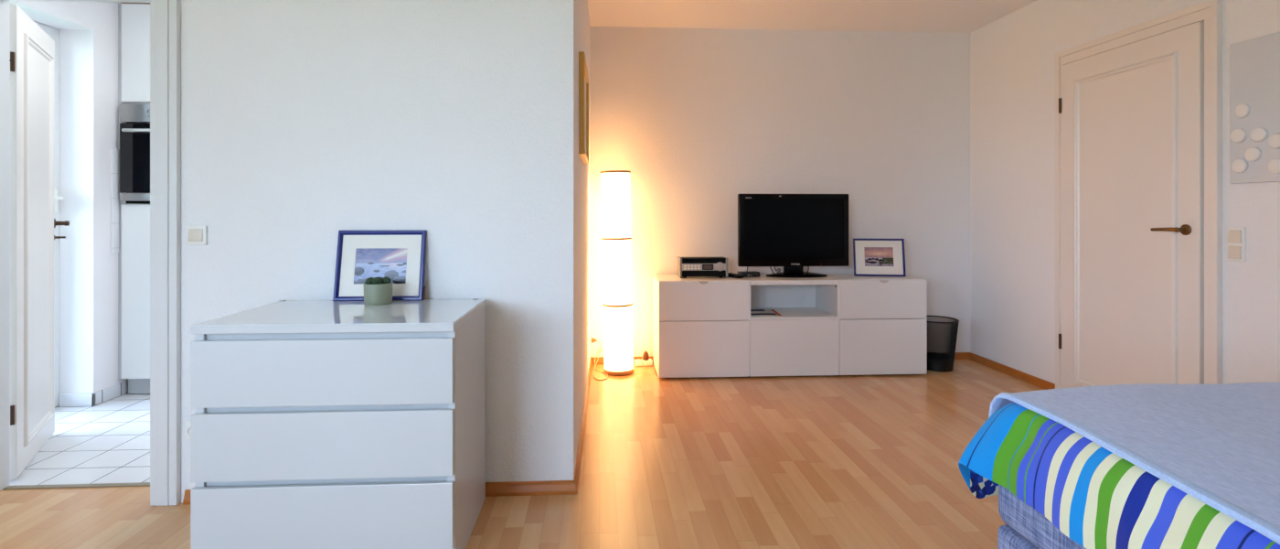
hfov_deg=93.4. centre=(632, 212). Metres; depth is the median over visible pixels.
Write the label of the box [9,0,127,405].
wall
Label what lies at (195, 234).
light switch
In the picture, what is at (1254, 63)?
board
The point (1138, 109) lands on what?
door
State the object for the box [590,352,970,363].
baseboard
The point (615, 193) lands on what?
floor lamp
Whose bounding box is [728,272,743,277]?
remote control
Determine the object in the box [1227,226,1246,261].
light switch
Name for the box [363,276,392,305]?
potted cactus
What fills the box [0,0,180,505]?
door frame
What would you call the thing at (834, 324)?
tv cabinet
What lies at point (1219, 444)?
blanket
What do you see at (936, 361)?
waste bin
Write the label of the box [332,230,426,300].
photo frame
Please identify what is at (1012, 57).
wall
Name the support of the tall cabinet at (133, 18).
on the floor
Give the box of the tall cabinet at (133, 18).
[117,2,149,393]
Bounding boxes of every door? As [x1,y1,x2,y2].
[9,3,69,479]
[1055,0,1222,388]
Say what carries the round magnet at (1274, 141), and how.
attached to the board
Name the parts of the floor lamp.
cord, lamp shade, lamp shade, lamp shade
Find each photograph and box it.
[353,247,407,283]
[864,246,893,266]
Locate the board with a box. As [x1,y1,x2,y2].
[1229,32,1279,183]
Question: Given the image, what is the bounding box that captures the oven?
[119,103,149,203]
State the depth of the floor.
2.58 m
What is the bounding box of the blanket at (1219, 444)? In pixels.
[988,382,1279,543]
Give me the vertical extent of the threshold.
0.005 m
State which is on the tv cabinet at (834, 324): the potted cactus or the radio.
the radio
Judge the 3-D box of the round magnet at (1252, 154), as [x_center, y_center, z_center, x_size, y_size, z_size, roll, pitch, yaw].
[2.680,-0.255,2.609,0.012,0.062,0.062,0,0,-3]
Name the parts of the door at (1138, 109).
panel moulding, handle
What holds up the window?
in the wall at (88, 30)
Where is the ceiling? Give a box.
[587,0,1036,32]
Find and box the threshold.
[3,481,149,489]
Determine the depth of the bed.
1.51 m
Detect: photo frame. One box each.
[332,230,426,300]
[853,238,906,276]
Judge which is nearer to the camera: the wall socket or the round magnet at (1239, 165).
the wall socket
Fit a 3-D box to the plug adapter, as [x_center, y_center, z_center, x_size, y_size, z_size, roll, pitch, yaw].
[0.092,1.052,4.377,0.051,0.122,0.112,0,0,0]
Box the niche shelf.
[750,307,837,319]
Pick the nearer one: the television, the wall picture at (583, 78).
the wall picture at (583, 78)
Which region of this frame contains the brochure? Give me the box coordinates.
[750,309,782,316]
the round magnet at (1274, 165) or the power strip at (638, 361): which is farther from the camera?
the power strip at (638, 361)
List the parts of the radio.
panel, panel, panel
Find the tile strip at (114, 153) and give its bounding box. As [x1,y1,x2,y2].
[110,148,119,253]
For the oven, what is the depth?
3.66 m
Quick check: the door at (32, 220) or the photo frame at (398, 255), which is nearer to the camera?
the photo frame at (398, 255)
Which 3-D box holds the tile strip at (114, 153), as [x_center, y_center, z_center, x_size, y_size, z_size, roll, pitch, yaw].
[-3.133,-0.074,3.654,0.009,0.632,0.054,0,0,-3]
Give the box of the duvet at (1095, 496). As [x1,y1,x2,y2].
[958,402,1279,548]
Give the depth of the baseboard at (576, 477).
2.98 m
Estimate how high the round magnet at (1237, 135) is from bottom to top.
0.062 m
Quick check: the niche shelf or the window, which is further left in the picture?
the window
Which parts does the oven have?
trim, control panel, door handle, knob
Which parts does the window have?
handle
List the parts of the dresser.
panel, drawer, drawer, drawer, rail, panel, glass, panel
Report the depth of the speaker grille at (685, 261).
4.24 m
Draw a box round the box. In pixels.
[737,266,759,277]
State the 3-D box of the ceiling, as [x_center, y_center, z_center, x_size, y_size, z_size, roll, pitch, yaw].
[-0.213,-1.441,1.115,6.300,0.120,6.950,0,0,-3]
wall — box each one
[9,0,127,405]
[180,0,590,501]
[590,26,970,356]
[970,0,1279,383]
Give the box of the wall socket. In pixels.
[185,419,190,439]
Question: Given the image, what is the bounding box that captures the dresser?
[190,298,485,548]
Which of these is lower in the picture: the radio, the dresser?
the dresser
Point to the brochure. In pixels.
(753, 312)
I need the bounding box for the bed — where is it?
[997,483,1086,548]
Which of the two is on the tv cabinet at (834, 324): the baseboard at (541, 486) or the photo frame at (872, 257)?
the photo frame at (872, 257)
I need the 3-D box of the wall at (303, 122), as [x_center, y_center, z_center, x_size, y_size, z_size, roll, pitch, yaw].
[-1.821,-0.133,3.351,3.138,2.496,2.055,0,0,-3]
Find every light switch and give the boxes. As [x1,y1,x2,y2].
[185,224,207,245]
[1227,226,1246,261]
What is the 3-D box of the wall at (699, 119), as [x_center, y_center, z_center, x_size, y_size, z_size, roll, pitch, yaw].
[-0.454,-0.133,4.529,6.400,2.496,0.145,0,0,-3]
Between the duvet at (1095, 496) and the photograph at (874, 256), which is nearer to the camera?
the duvet at (1095, 496)
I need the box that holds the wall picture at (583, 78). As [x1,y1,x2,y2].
[578,51,588,163]
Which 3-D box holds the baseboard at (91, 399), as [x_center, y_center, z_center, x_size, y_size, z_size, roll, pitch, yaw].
[-3.220,1.079,3.606,0.192,0.073,0.240,0,0,-3]
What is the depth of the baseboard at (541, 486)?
2.39 m
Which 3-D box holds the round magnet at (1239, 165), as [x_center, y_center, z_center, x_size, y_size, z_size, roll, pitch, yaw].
[2.677,-0.208,2.663,0.012,0.062,0.062,0,0,-3]
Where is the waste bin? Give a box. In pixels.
[927,315,959,371]
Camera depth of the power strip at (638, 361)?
4.39 m
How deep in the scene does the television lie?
4.31 m
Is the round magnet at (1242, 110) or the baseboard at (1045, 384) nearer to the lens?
the round magnet at (1242, 110)
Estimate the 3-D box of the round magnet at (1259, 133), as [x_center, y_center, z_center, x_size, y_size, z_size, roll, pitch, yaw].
[2.682,-0.337,2.585,0.012,0.062,0.062,0,0,-3]
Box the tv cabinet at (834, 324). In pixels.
[652,273,927,377]
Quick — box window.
[35,21,63,406]
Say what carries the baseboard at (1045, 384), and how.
attached to the wall at (1012, 57)
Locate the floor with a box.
[0,359,1045,548]
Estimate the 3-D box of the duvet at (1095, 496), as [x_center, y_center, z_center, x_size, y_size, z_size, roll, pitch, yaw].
[1.773,0.652,0.718,1.907,0.297,2.073,0,0,-3]
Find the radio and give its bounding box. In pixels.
[677,256,728,277]
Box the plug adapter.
[641,350,649,368]
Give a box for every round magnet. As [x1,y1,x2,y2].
[1230,128,1247,142]
[1231,159,1247,172]
[1234,103,1250,117]
[1244,147,1261,160]
[1250,127,1268,141]
[1268,133,1279,148]
[1268,158,1279,173]
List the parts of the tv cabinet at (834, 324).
panel, drawer, door, panel, panel, door, drawer, door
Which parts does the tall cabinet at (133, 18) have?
door, door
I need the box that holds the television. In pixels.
[737,193,848,277]
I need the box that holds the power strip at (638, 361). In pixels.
[634,358,656,373]
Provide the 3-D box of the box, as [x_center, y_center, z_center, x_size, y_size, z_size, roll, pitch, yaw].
[0.832,0.399,4.327,0.144,0.112,0.092,0,0,-5]
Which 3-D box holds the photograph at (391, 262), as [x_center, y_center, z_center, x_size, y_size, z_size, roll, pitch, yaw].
[-0.977,0.205,2.342,0.197,0.138,0.001,0,-11,-3]
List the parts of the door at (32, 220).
panel moulding, handle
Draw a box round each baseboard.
[59,381,126,405]
[182,480,576,503]
[573,357,592,493]
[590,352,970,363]
[969,352,1055,389]
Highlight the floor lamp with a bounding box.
[591,170,633,380]

